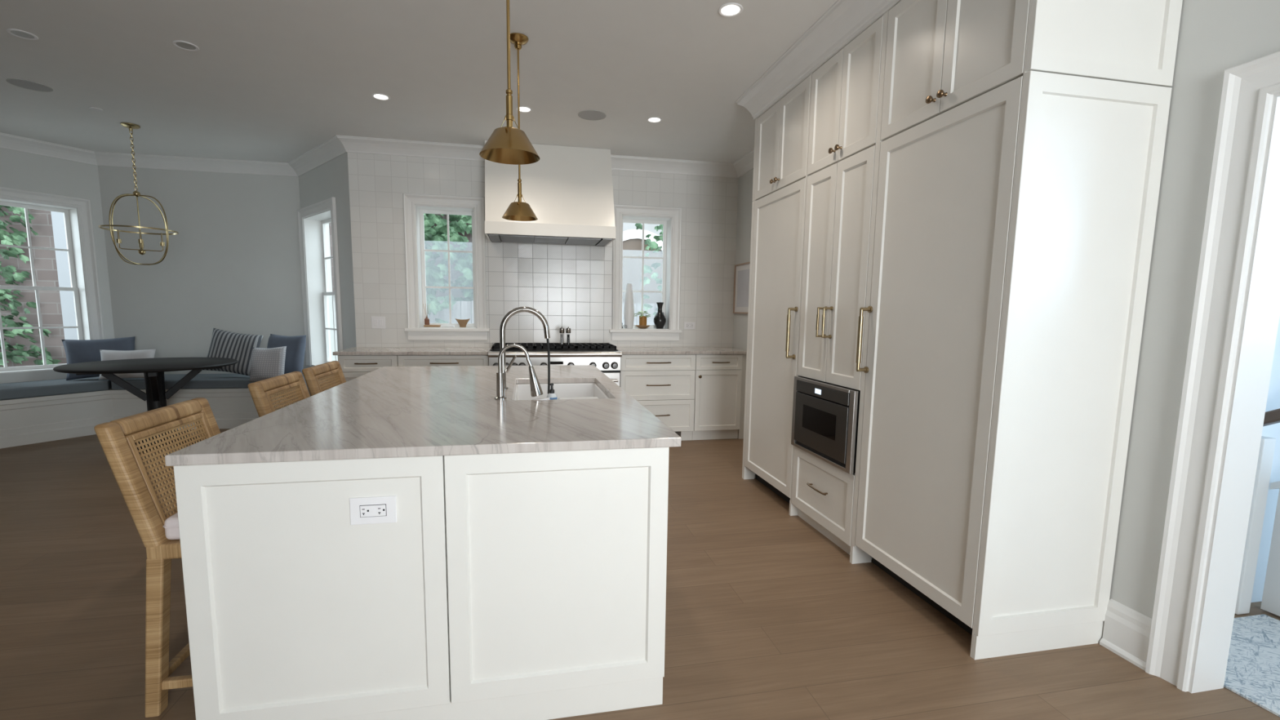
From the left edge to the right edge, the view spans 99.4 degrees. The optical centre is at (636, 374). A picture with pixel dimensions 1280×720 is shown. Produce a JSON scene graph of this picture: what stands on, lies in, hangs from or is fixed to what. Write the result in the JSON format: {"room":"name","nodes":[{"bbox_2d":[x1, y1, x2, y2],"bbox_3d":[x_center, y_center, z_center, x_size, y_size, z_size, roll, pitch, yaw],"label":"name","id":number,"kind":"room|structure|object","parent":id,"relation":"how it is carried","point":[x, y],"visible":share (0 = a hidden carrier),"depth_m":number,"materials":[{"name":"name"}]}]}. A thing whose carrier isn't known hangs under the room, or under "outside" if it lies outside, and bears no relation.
{"room":"kitchen","nodes":[
{"label":"kitchen","id":0,"kind":"room"},
{"bbox_2d":[0,147,114,383],"bbox_3d":[-6.134,-0.839,5.345,0.260,2.870,1.599,4,7,26],"label":"wall","id":1,"kind":"structure","parent":0,"point":[19,170],"depth_m":5.51,"materials":[{"name":"paint"}]},
{"bbox_2d":[0,186,104,373],"bbox_3d":[-6.083,-0.906,5.345,0.242,1.768,1.112,4,7,26],"label":"window","id":2,"kind":"structure","parent":1,"relation":"in","point":[77,211],"depth_m":5.67,"materials":[{"name":"paint"}]},
{"bbox_2d":[97,165,309,373],"bbox_3d":[-4.798,-0.923,6.208,2.132,2.870,0.274,-1,7,-11],"label":"wall","id":3,"kind":"structure","parent":0,"point":[233,264],"depth_m":6.03,"materials":[{"name":"paint"}]},
{"bbox_2d":[298,152,356,380],"bbox_3d":[-3.240,-0.866,5.904,1.597,2.870,0.260,7,9,42],"label":"wall","id":4,"kind":"structure","parent":0,"point":[329,180],"depth_m":5.43,"materials":[{"name":"paint"}]},
{"bbox_2d":[297,196,342,366],"bbox_3d":[-3.361,-0.940,5.953,1.112,1.768,0.242,7,9,42],"label":"window","id":5,"kind":"structure","parent":4,"relation":"in","point":[313,220],"depth_m":6.21,"materials":[{"name":"paint"}]},
{"bbox_2d":[0,0,837,163],"bbox_3d":[-2.415,-1.847,1.544,8.920,0.120,9.600,-1,7,-11],"label":"ceiling","id":6,"kind":"structure","parent":0,"point":[274,81],"depth_m":3.61,"materials":[{"name":"paint"}]},
{"bbox_2d":[5,28,38,39],"bbox_3d":[-3.602,-1.992,3.184,0.128,0.006,0.128,-1,7,-11],"label":"recessed light","id":7,"kind":"object","parent":6,"relation":"in","point":[17,33],"visible":1,"depth_m":3.18,"materials":[{"name":"white plastic"}]},
{"bbox_2d":[5,78,53,92],"bbox_3d":[-4.392,-2.092,3.931,0.228,0.004,0.228,-1,7,-11],"label":"ceiling speaker","id":8,"kind":"object","parent":6,"relation":"attached to","point":[26,84],"visible":1,"depth_m":3.93,"materials":[{"name":"grey"}]},
{"bbox_2d":[88,106,102,111],"bbox_3d":[-4.380,-2.146,4.395,0.080,0.006,0.080,-1,7,-11],"label":"cap","id":9,"kind":"object","parent":6,"relation":"attached to","point":[90,108],"visible":1,"depth_m":4.38,"materials":[{"name":"white plastic"}]},
{"bbox_2d":[98,122,178,265],"bbox_3d":[-4.462,-1.591,4.846,0.532,1.212,0.532,-1,7,-11],"label":"chandelier","id":10,"kind":"object","parent":6,"relation":"hanging from","point":[131,126],"visible":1,"depth_m":4.84,"materials":[{"name":"gold metal"}]},
{"bbox_2d":[172,40,199,51],"bbox_3d":[-2.737,-1.994,3.297,0.128,0.006,0.128,-1,7,-11],"label":"recessed light","id":11,"kind":"object","parent":6,"relation":"in","point":[180,44],"visible":1,"depth_m":3.30,"materials":[{"name":"white plastic"}]},
{"bbox_2d":[371,93,390,100],"bbox_3d":[-1.910,-2.072,4.056,0.128,0.006,0.128,-1,7,-11],"label":"recessed light","id":12,"kind":"object","parent":6,"relation":"in","point":[376,95],"visible":1,"depth_m":4.05,"materials":[{"name":"white plastic"}]},
{"bbox_2d":[479,0,540,164],"bbox_3d":[-0.447,-1.286,1.886,0.212,1.019,0.212,-1,7,-11],"label":"pendant light","id":13,"kind":"object","parent":6,"relation":"hanging from","point":[508,144],"visible":1,"depth_m":1.91,"materials":[{"name":"gold metal"}]},
{"bbox_2d":[505,88,513,127],"bbox_3d":[-0.452,-0.935,1.928,0.027,0.146,0.027,-1,7,-12],"label":"socket","id":14,"kind":"object","parent":13,"relation":"attached to","point":[508,117],"depth_m":1.92,"materials":[{"name":"gold metal"}]},
{"bbox_2d":[502,32,537,221],"bbox_3d":[-0.695,-1.444,3.208,0.212,1.019,0.212,-1,7,-11],"label":"pendant light","id":15,"kind":"object","parent":6,"relation":"hanging from","point":[519,211],"visible":0.97,"depth_m":3.19,"materials":[{"name":"gold metal"}]},
{"bbox_2d":[517,178,522,201],"bbox_3d":[-0.700,-1.094,3.249,0.027,0.146,0.027,-1,7,-12],"label":"socket","id":16,"kind":"object","parent":15,"relation":"attached to","point":[519,184],"depth_m":3.24,"materials":[{"name":"gold metal"}]},
{"bbox_2d":[515,106,532,112],"bbox_3d":[-0.886,-2.083,4.269,0.128,0.006,0.128,-1,7,-11],"label":"recessed light","id":17,"kind":"object","parent":6,"relation":"in","point":[522,108],"visible":0.86,"depth_m":4.27,"materials":[{"name":"white plastic"}]},
{"bbox_2d":[577,110,606,120],"bbox_3d":[-0.359,-2.090,4.380,0.228,0.004,0.228,-1,7,-11],"label":"ceiling speaker","id":18,"kind":"object","parent":6,"relation":"attached to","point":[593,115],"visible":1,"depth_m":4.37,"materials":[{"name":"grey plastic"}]},
{"bbox_2d":[646,116,662,122],"bbox_3d":[0.147,-2.092,4.464,0.128,0.006,0.128,-1,7,-11],"label":"recessed light","id":19,"kind":"object","parent":6,"relation":"in","point":[652,119],"visible":1,"depth_m":4.46,"materials":[{"name":"white plastic"}]},
{"bbox_2d":[718,2,742,17],"bbox_3d":[0.489,-1.894,2.824,0.128,0.006,0.128,-1,7,-11],"label":"recessed light","id":20,"kind":"object","parent":6,"relation":"in","point":[728,10],"visible":1,"depth_m":2.82,"materials":[{"name":"white plastic"}]},
{"bbox_2d":[424,316,429,324],"bbox_3d":[-2.136,-0.546,5.530,0.048,0.082,0.048,-1,7,-12],"label":"bottle","id":21,"kind":"object","parent":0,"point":[426,320],"depth_m":5.51,"materials":[{"name":"brown glass"}]},
{"bbox_2d":[347,152,737,346],"bbox_3d":[-0.782,-0.821,5.811,4.060,2.870,0.280,-1,7,-11],"label":"wall","id":22,"kind":"structure","parent":0,"point":[571,286],"depth_m":5.62,"materials":[{"name":"tile"}]},
{"bbox_2d":[0,132,484,176],"bbox_3d":[-4.598,-2.197,5.287,6.140,0.118,1.326,-1,7,-11],"label":"trim","id":23,"kind":"structure","parent":22,"relation":"attached to","point":[336,146],"depth_m":5.46,"materials":[{"name":"paint"}]},
{"bbox_2d":[371,316,385,328],"bbox_3d":[-2.540,-0.509,5.340,0.125,0.118,0.010,-1,7,-11],"label":"light switch","id":24,"kind":"object","parent":22,"relation":"attached to","point":[376,322],"visible":1,"depth_m":5.34,"materials":[{"name":"white plastic"}]},
{"bbox_2d":[403,193,489,340],"bbox_3d":[-1.915,-1.061,5.509,0.815,1.416,0.300,-1,7,-11],"label":"window","id":25,"kind":"structure","parent":22,"relation":"in","point":[415,205],"depth_m":5.43,"materials":[{"name":"paint"}]},
{"bbox_2d":[423,324,440,327],"bbox_3d":[-2.089,-0.494,5.551,0.150,0.020,0.090,-1,7,-11],"label":"tray","id":26,"kind":"object","parent":25,"relation":"on","point":[424,326],"visible":0.96,"depth_m":5.51,"materials":[{"name":"beige wood"}]},
{"bbox_2d":[422,304,430,324],"bbox_3d":[-2.134,-0.611,5.526,0.049,0.213,0.055,5,8,31],"label":"reed diffuser","id":27,"kind":"object","parent":26,"relation":"on","point":[426,319],"visible":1,"depth_m":5.52,"materials":[{"name":"brown glass"}]},
{"bbox_2d":[440,325,454,327],"bbox_3d":[-1.941,-0.492,5.577,0.130,0.014,0.080,-1,7,-11],"label":"book","id":28,"kind":"object","parent":25,"relation":"on","point":[441,326],"visible":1,"depth_m":5.54,"materials":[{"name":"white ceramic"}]},
{"bbox_2d":[455,318,470,327],"bbox_3d":[-1.791,-0.530,5.593,0.150,0.090,0.072,-1,7,-11],"label":"bowl","id":29,"kind":"object","parent":25,"relation":"on","point":[462,322],"visible":1,"depth_m":5.57,"materials":[{"name":"beige wood"}]},
{"bbox_2d":[484,140,616,246],"bbox_3d":[-0.836,-1.744,5.237,1.200,0.900,0.596,-1,7,-11],"label":"range hood","id":30,"kind":"object","parent":22,"relation":"attached to","point":[569,190],"visible":0.99,"depth_m":5.09,"materials":[{"name":"paint"}]},
{"bbox_2d":[608,204,682,340],"bbox_3d":[0.086,-1.081,5.917,0.800,1.416,0.300,-1,7,-11],"label":"window","id":31,"kind":"structure","parent":22,"relation":"in","point":[670,218],"depth_m":5.85,"materials":[{"name":"paint"}]},
{"bbox_2d":[623,283,634,328],"bbox_3d":[-0.081,-0.742,5.917,0.116,0.482,0.116,-1,7,-11],"label":"vase","id":32,"kind":"object","parent":31,"relation":"on","point":[628,309],"visible":0.89,"depth_m":5.88,"materials":[{"name":"white ceramic"}]},
{"bbox_2d":[635,324,650,328],"bbox_3d":[0.069,-0.521,5.964,0.164,0.036,0.164,-1,7,-11],"label":"dish","id":33,"kind":"object","parent":31,"relation":"on","point":[637,326],"visible":0.98,"depth_m":5.91,"materials":[{"name":"beige wood"}]},
{"bbox_2d":[634,311,650,325],"bbox_3d":[0.066,-0.610,5.948,0.221,0.171,0.212,-1,7,-11],"label":"potted plant","id":34,"kind":"object","parent":33,"relation":"on","point":[642,318],"visible":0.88,"depth_m":5.92,"materials":[{"name":"green plant"}]},
{"bbox_2d":[653,302,666,328],"bbox_3d":[0.256,-0.647,5.982,0.136,0.287,0.136,-1,7,-11],"label":"vase","id":35,"kind":"object","parent":31,"relation":"on","point":[660,320],"visible":1,"depth_m":5.95,"materials":[{"name":"black ceramic"}]},
{"bbox_2d":[684,321,695,328],"bbox_3d":[0.584,-0.536,5.976,0.127,0.078,0.010,-1,7,-11],"label":"power outlet","id":36,"kind":"object","parent":22,"relation":"attached to","point":[687,325],"visible":1,"depth_m":5.97,"materials":[{"name":"white plastic"}]},
{"bbox_2d":[0,428,1279,719],"bbox_3d":[-1.339,1.111,2.121,11.200,0.120,9.600,-1,7,-11],"label":"floor","id":37,"kind":"structure","parent":0,"point":[767,617],"depth_m":2.23,"materials":[{"name":"brown wood"}]},
{"bbox_2d":[53,357,237,453],"bbox_3d":[-4.464,0.278,5.050,1.264,0.766,1.264,-1,7,-11],"label":"pedestal table","id":38,"kind":"object","parent":37,"relation":"on","point":[156,396],"visible":0.78,"depth_m":4.95,"materials":[{"name":"black wood"}]},
{"bbox_2d":[0,387,293,448],"bbox_3d":[-4.665,0.393,5.483,3.669,0.430,1.517,-1,7,-11],"label":"bench","id":39,"kind":"object","parent":37,"relation":"on","point":[36,420],"visible":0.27,"depth_m":5.36,"materials":[{"name":"paint"}]},
{"bbox_2d":[0,376,111,400],"bbox_3d":[-5.792,0.142,5.209,0.536,0.098,1.438,4,7,26],"label":"seat cushion","id":40,"kind":"object","parent":39,"relation":"on","point":[16,390],"visible":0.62,"depth_m":5.19,"materials":[{"name":"blue fabric"}]},
{"bbox_2d":[61,336,135,380],"bbox_3d":[-5.545,-0.170,5.628,0.552,0.426,0.220,-6,9,-45],"label":"throw pillow","id":41,"kind":"object","parent":40,"relation":"on","point":[77,351],"visible":0.47,"depth_m":5.53,"materials":[{"name":"blue fabric"}]},
{"bbox_2d":[120,377,145,389],"bbox_3d":[-4.955,0.138,5.338,0.712,0.098,0.849,-1,7,-11],"label":"seat cushion","id":42,"kind":"object","parent":39,"relation":"on","point":[139,383],"depth_m":5.56,"materials":[{"name":"blue fabric"}]},
{"bbox_2d":[98,349,155,379],"bbox_3d":[-5.214,-0.102,5.560,0.461,0.301,0.167,-1,7,-18],"label":"throw pillow","id":43,"kind":"object","parent":42,"relation":"on","point":[105,355],"visible":0.43,"depth_m":5.53,"materials":[{"name":"white fabric"}]},
{"bbox_2d":[164,373,186,389],"bbox_3d":[-4.792,0.117,5.535,0.716,0.098,1.217,-1,7,-11],"label":"seat cushion","id":44,"kind":"object","parent":39,"relation":"on","point":[171,380],"depth_m":5.67,"materials":[{"name":"blue fabric"}]},
{"bbox_2d":[181,373,259,388],"bbox_3d":[-4.310,0.115,5.612,1.007,0.098,1.202,-1,7,-11],"label":"seat cushion","id":45,"kind":"object","parent":39,"relation":"on","point":[219,381],"depth_m":5.72,"materials":[{"name":"blue fabric"}]},
{"bbox_2d":[201,328,263,376],"bbox_3d":[-4.373,-0.236,5.881,0.555,0.522,0.244,0,7,-6],"label":"throw pillow","id":46,"kind":"object","parent":45,"relation":"on","point":[239,347],"visible":0.77,"depth_m":5.83,"materials":[{"name":"fabric"}]},
{"bbox_2d":[277,373,334,401],"bbox_3d":[-3.494,0.121,5.657,1.435,0.098,0.536,7,9,42],"label":"seat cushion","id":47,"kind":"object","parent":39,"relation":"on","point":[302,374],"visible":0.03,"depth_m":5.21,"materials":[{"name":"fabric"}]},
{"bbox_2d":[248,346,286,382],"bbox_3d":[-3.761,-0.105,5.539,0.354,0.363,0.198,0,7,-7],"label":"throw pillow","id":48,"kind":"object","parent":47,"relation":"on","point":[266,363],"visible":0.94,"depth_m":5.49,"materials":[{"name":"fabric"}]},
{"bbox_2d":[266,333,306,373],"bbox_3d":[-3.776,-0.195,5.833,0.525,0.460,0.220,3,7,22],"label":"throw pillow","id":49,"kind":"object","parent":47,"relation":"on","point":[295,345],"visible":0.61,"depth_m":5.75,"materials":[{"name":"blue fabric"}]},
{"bbox_2d":[93,397,220,717],"bbox_3d":[-1.392,0.589,1.970,0.565,0.950,0.530,-1,7,-11],"label":"counter stool","id":50,"kind":"object","parent":37,"relation":"on","point":[159,533],"visible":0.48,"depth_m":1.71,"materials":[{"name":"wicker"}]},
{"bbox_2d":[164,512,179,539],"bbox_3d":[-1.324,0.456,1.968,0.410,0.074,0.490,-1,7,-12],"label":"seat cushion","id":51,"kind":"object","parent":50,"relation":"on","point":[171,531],"depth_m":1.70,"materials":[{"name":"beige fabric"}]},
{"bbox_2d":[247,371,310,417],"bbox_3d":[-1.574,0.482,2.860,0.565,0.950,0.530,-1,7,-11],"label":"counter stool","id":52,"kind":"object","parent":37,"relation":"on","point":[261,391],"visible":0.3,"depth_m":2.69,"materials":[{"name":"wicker"}]},
{"bbox_2d":[302,360,346,395],"bbox_3d":[-1.699,0.409,3.469,0.565,0.950,0.530,-1,7,-11],"label":"counter stool","id":53,"kind":"object","parent":37,"relation":"on","point":[312,375],"visible":0.23,"depth_m":3.29,"materials":[{"name":"wicker"}]},
{"bbox_2d":[337,355,398,382],"bbox_3d":[-2.438,0.237,5.121,0.490,0.885,0.644,-1,7,-11],"label":"base cabinet","id":54,"kind":"object","parent":37,"relation":"on","point":[353,366],"visible":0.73,"depth_m":4.79,"materials":[{"name":"paint"}]},
{"bbox_2d":[333,346,492,355],"bbox_3d":[-2.062,-0.222,5.149,1.307,0.030,0.633,-1,7,-11],"label":"countertop","id":55,"kind":"structure","parent":54,"relation":"on","point":[355,350],"depth_m":4.95,"materials":[{"name":"white stone"}]},
{"bbox_2d":[173,382,669,719],"bbox_3d":[-0.789,0.544,2.705,1.356,0.885,2.225,-1,7,-11],"label":"kitchen island","id":56,"kind":"object","parent":37,"relation":"on","point":[526,585],"visible":0.74,"depth_m":1.61,"materials":[{"name":"paint"}]},
{"bbox_2d":[349,495,396,524],"bbox_3d":[-0.754,0.391,1.555,0.124,0.079,0.010,-1,7,-11],"label":"power outlet","id":57,"kind":"object","parent":56,"relation":"attached to","point":[378,509],"visible":1,"depth_m":1.55,"materials":[{"name":"white plastic"}]},
{"bbox_2d":[360,504,386,516],"bbox_3d":[-0.754,0.391,1.552,0.068,0.033,0.002,-1,7,-12],"label":"receptacle","id":58,"kind":"object","parent":57,"relation":"attached to","point":[366,510],"depth_m":1.55,"materials":[{"name":"white plastic"}]},
{"bbox_2d":[164,364,681,466],"bbox_3d":[-0.773,0.088,2.662,1.407,0.030,2.259,-1,7,-11],"label":"island countertop","id":59,"kind":"structure","parent":56,"relation":"on","point":[384,411],"depth_m":1.88,"materials":[{"name":"white stone"}]},
{"bbox_2d":[494,343,542,399],"bbox_3d":[-0.521,-0.014,2.397,0.211,0.243,0.054,-1,7,-11],"label":"filter faucet","id":60,"kind":"object","parent":59,"relation":"on","point":[535,388],"visible":1,"depth_m":2.38,"materials":[{"name":"silver metal"}]},
{"bbox_2d":[499,306,550,393],"bbox_3d":[-0.557,-0.116,2.692,0.255,0.436,0.050,-1,7,-11],"label":"gooseneck faucet","id":61,"kind":"object","parent":59,"relation":"on","point":[502,328],"visible":0.83,"depth_m":2.67,"materials":[{"name":"silver metal"}]},
{"bbox_2d":[533,397,550,399],"bbox_3d":[-0.428,0.110,2.393,0.085,0.012,0.036,0,7,-2],"label":"paper tag","id":62,"kind":"object","parent":59,"relation":"on","point":[544,398],"visible":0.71,"depth_m":2.38,"materials":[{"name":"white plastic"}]},
{"bbox_2d":[514,382,609,399],"bbox_3d":[-0.390,0.205,2.779,0.464,0.216,0.765,-1,7,-11],"label":"sink","id":63,"kind":"object","parent":59,"relation":"in","point":[522,392],"visible":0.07,"depth_m":3.13,"materials":[{"name":"white ceramic"}]},
{"bbox_2d":[546,382,557,399],"bbox_3d":[-0.400,0.097,2.561,0.049,0.112,0.049,-1,7,-11],"label":"soap bottle","id":64,"kind":"object","parent":63,"relation":"in","point":[552,395],"visible":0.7,"depth_m":2.55,"materials":[{"name":"white"}]},
{"bbox_2d":[558,396,598,399],"bbox_3d":[-0.263,0.133,2.542,0.195,0.018,0.220,-1,7,-11],"label":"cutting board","id":65,"kind":"object","parent":63,"relation":"on","point":[578,397],"visible":0.22,"depth_m":2.62,"materials":[{"name":"white"}]},
{"bbox_2d":[397,355,488,366],"bbox_3d":[-1.809,0.231,5.248,0.788,0.885,0.644,-1,7,-11],"label":"base cabinet","id":66,"kind":"object","parent":37,"relation":"on","point":[402,360],"visible":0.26,"depth_m":4.92,"materials":[{"name":"paint"}]},
{"bbox_2d":[488,342,622,386],"bbox_3d":[-0.813,0.188,5.399,1.227,0.962,0.734,-1,7,-11],"label":"range cooker","id":67,"kind":"object","parent":37,"relation":"on","point":[605,357],"visible":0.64,"depth_m":5.11,"materials":[{"name":"silver metal"}]},
{"bbox_2d":[490,348,617,351],"bbox_3d":[-0.816,-0.243,5.390,1.195,0.031,0.530,-1,7,-12],"label":"cooktop","id":68,"kind":"object","parent":67,"relation":"in","point":[492,349],"depth_m":5.19,"materials":[{"name":"black metal"}]},
{"bbox_2d":[559,326,564,344],"bbox_3d":[-0.742,-0.384,5.393,0.050,0.177,0.050,-1,7,-11],"label":"pepper mill","id":69,"kind":"object","parent":67,"relation":"on","point":[561,330],"visible":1,"depth_m":5.38,"materials":[{"name":"clear plastic"}]},
{"bbox_2d":[565,326,570,344],"bbox_3d":[-0.677,-0.382,5.386,0.050,0.177,0.050,-1,7,-11],"label":"pepper mill","id":70,"kind":"object","parent":67,"relation":"on","point":[567,330],"visible":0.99,"depth_m":5.37,"materials":[{"name":"clear plastic"}]},
{"bbox_2d":[600,370,620,386],"bbox_3d":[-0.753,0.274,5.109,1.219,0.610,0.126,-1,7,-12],"label":"oven","id":71,"kind":"object","parent":67,"relation":"in","point":[615,375],"depth_m":5.19,"materials":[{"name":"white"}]},
{"bbox_2d":[619,354,695,440],"bbox_3d":[0.154,0.211,5.648,0.760,0.885,0.644,-1,7,-11],"label":"base cabinet","id":72,"kind":"object","parent":37,"relation":"on","point":[664,384],"visible":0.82,"depth_m":5.37,"materials":[{"name":"paint"}]},
{"bbox_2d":[616,346,746,354],"bbox_3d":[0.462,-0.248,5.663,1.385,0.030,0.633,-1,7,-11],"label":"countertop","id":73,"kind":"structure","parent":72,"relation":"on","point":[625,350],"depth_m":5.46,"materials":[{"name":"white stone"}]},
{"bbox_2d":[692,354,746,439],"bbox_3d":[0.833,0.204,5.786,0.621,0.885,0.644,-1,7,-11],"label":"base cabinet","id":74,"kind":"object","parent":37,"relation":"on","point":[718,377],"depth_m":5.50,"materials":[{"name":"paint"}]},
{"bbox_2d":[742,175,808,515],"bbox_3d":[1.197,-0.189,3.842,0.668,2.128,0.811,-1,7,-11],"label":"tall cabinet","id":75,"kind":"object","parent":37,"relation":"on","point":[778,218],"visible":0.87,"depth_m":3.74,"materials":[{"name":"paint"}]},
{"bbox_2d":[755,474,790,503],"bbox_3d":[1.031,0.821,3.919,0.030,0.098,0.748,-1,7,-12],"label":"grille","id":76,"kind":"object","parent":75,"relation":"attached to","point":[781,495],"depth_m":3.98,"materials":[{"name":"black metal"}]},
{"bbox_2d":[791,145,875,559],"bbox_3d":[1.345,-0.102,3.127,0.665,2.127,0.657,-1,7,-11],"label":"tall cabinet","id":77,"kind":"object","parent":37,"relation":"on","point":[839,196],"visible":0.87,"depth_m":3.01,"materials":[{"name":"paint"}]},
{"bbox_2d":[791,376,860,474],"bbox_3d":[1.296,0.264,3.161,0.522,0.436,0.643,-1,7,-11],"label":"microwave oven","id":78,"kind":"object","parent":77,"relation":"in","point":[825,419],"visible":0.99,"depth_m":3.02,"materials":[{"name":"silver metal"}]},
{"bbox_2d":[849,70,1172,659],"bbox_3d":[1.492,-0.015,2.402,0.668,2.128,0.829,-1,7,-11],"label":"tall cabinet","id":79,"kind":"object","parent":37,"relation":"on","point":[1012,227],"visible":0.99,"depth_m":2.07,"materials":[{"name":"paint"}]},
{"bbox_2d":[871,557,972,635],"bbox_3d":[1.334,0.993,2.495,0.017,0.098,0.772,-1,7,-12],"label":"grille","id":80,"kind":"object","parent":79,"relation":"attached to","point":[940,609],"depth_m":2.49,"materials":[{"name":"black"}]},
{"bbox_2d":[1223,613,1279,716],"bbox_3d":[2.727,1.258,0.794,0.765,0.008,3.165,-1,7,-11],"label":"rug","id":81,"kind":"object","parent":37,"relation":"on","point":[1252,673],"visible":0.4,"depth_m":2.07,"materials":[{"name":"white fabric"}]},
{"bbox_2d":[1235,408,1279,616],"bbox_3d":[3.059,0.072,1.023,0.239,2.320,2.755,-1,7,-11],"label":"bathroom vanity","id":82,"kind":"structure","parent":37,"relation":"on","point":[1270,602],"depth_m":2.39,"materials":[{"name":"paint"}]},
{"bbox_2d":[732,0,1279,618],"bbox_3d":[1.989,-0.334,1.994,0.140,2.870,8.366,-1,7,-11],"label":"wall","id":83,"kind":"structure","parent":0,"point":[1215,37],"depth_m":1.95,"materials":[{"name":"paint"}]},
{"bbox_2d":[610,148,754,177],"bbox_3d":[0.583,-2.075,4.851,1.442,0.118,1.838,-1,7,-11],"label":"trim","id":84,"kind":"structure","parent":83,"relation":"attached to","point":[744,164],"depth_m":5.67,"materials":[{"name":"paint"}]},
{"bbox_2d":[733,262,750,313],"bbox_3d":[1.140,-0.906,5.733,0.022,0.530,0.555,-1,7,-11],"label":"picture frame","id":85,"kind":"object","parent":83,"relation":"attached to","point":[741,274],"visible":0.63,"depth_m":5.82,"materials":[{"name":"beige wood"}]},
{"bbox_2d":[736,269,749,306],"bbox_3d":[1.142,-0.906,5.734,0.001,0.390,0.415,-1,7,-12],"label":"print","id":86,"kind":"object","parent":85,"relation":"attached to","point":[743,275],"depth_m":5.79},
{"bbox_2d":[751,72,812,201],"bbox_3d":[1.229,-1.613,3.677,0.642,0.739,0.811,-1,7,-11],"label":"upper cabinet","id":87,"kind":"object","parent":83,"relation":"attached to","point":[781,136],"visible":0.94,"depth_m":3.57,"materials":[{"name":"paint"}]},
{"bbox_2d":[734,0,899,119],"bbox_3d":[1.345,-1.817,2.911,0.728,0.155,2.532,-1,7,-11],"label":"trim","id":88,"kind":"structure","parent":83,"relation":"attached to","point":[845,20],"depth_m":3.07,"materials":[{"name":"paint"}]},
{"bbox_2d":[807,13,884,175],"bbox_3d":[1.376,-1.528,2.962,0.642,0.737,0.657,-1,7,-11],"label":"upper cabinet","id":89,"kind":"object","parent":83,"relation":"attached to","point":[844,98],"visible":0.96,"depth_m":2.87,"materials":[{"name":"paint"}]},
{"bbox_2d":[875,0,1182,142],"bbox_3d":[1.524,-1.440,2.237,0.642,0.739,0.829,-1,7,-11],"label":"upper cabinet","id":90,"kind":"object","parent":83,"relation":"attached to","point":[938,56],"visible":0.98,"depth_m":1.94,"materials":[{"name":"paint"}]},
{"bbox_2d":[1099,598,1151,671],"bbox_3d":[1.895,1.001,2.096,0.030,0.192,0.166,-1,7,-11],"label":"baseboard","id":91,"kind":"structure","parent":83,"relation":"attached to","point":[1126,631],"depth_m":2.10,"materials":[{"name":"paint"}]},
{"bbox_2d":[1145,51,1279,692],"bbox_3d":[2.114,0.168,0.964,0.036,2.118,1.931,-1,7,-11],"label":"trim","id":92,"kind":"structure","parent":83,"relation":"attached to","point":[1249,88],"depth_m":1.83,"materials":[{"name":"paint"}]},
{"bbox_2d":[1187,93,1279,693],"bbox_3d":[2.201,0.224,0.989,0.147,2.002,1.699,-1,7,-11],"label":"door frame","id":93,"kind":"structure","parent":83,"relation":"in","point":[1260,315],"depth_m":1.81,"materials":[{"name":"paint"}]},
{"bbox_2d":[1250,316,1279,602],"bbox_3d":[3.126,-0.375,2.475,2.280,2.870,0.140,-1,7,-11],"label":"wall","id":94,"kind":"structure","parent":0,"point":[1273,394],"depth_m":2.46,"materials":[{"name":"paint"}]},
{"label":"outside","id":95,"kind":"structure","parent":0,"visible":0},
{"bbox_3d":[-2.812,0.106,13.827,60.000,0.300,52.000,-1,7,-11],"label":"garden","id":96,"kind":"object","parent":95,"visible":0},
{"bbox_2d":[0,206,473,367],"bbox_3d":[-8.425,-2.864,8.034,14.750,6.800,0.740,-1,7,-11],"label":"house","id":97,"kind":"structure","parent":96,"relation":"on","point":[51,268],"depth_m":7.92,"materials":[{"name":"brick"}]},
{"bbox_2d":[0,204,61,367],"bbox_3d":[-9.126,-1.312,7.717,1.482,3.804,0.287,-1,7,-11],"label":"trees","id":98,"kind":"object","parent":97,"relation":"attached to","point":[18,237],"visible":0.53,"depth_m":7.77,"materials":[{"name":"green plant"}]},
{"bbox_2d":[427,300,657,324],"bbox_3d":[-0.892,-0.278,8.633,6.900,1.730,0.060,-1,7,-11],"label":"fence","id":99,"kind":"object","parent":96,"relation":"on","point":[466,306],"visible":0.05,"depth_m":8.18,"materials":[{"name":"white wood"}]},
{"bbox_2d":[423,213,473,323],"bbox_3d":[-3.005,-1.788,8.378,2.374,3.057,1.344,-1,7,-11],"label":"outdoor view","id":100,"kind":"object","parent":99,"relation":"attached to","point":[436,235],"visible":0.38,"depth_m":8.77,"materials":[{"name":"green plant"}]},
{"bbox_2d":[635,223,662,315],"bbox_3d":[-0.040,-2.059,9.017,1.646,2.371,1.433,-1,7,-11],"label":"ivy","id":101,"kind":"object","parent":99,"relation":"attached to","point":[652,245],"visible":0.36,"depth_m":8.63,"materials":[{"name":"green plant"}]},
{"bbox_2d":[622,222,662,303],"bbox_3d":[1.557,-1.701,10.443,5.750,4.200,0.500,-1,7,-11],"label":"garage","id":102,"kind":"structure","parent":96,"relation":"on","point":[632,237],"depth_m":9.90,"materials":[{"name":"paint"}]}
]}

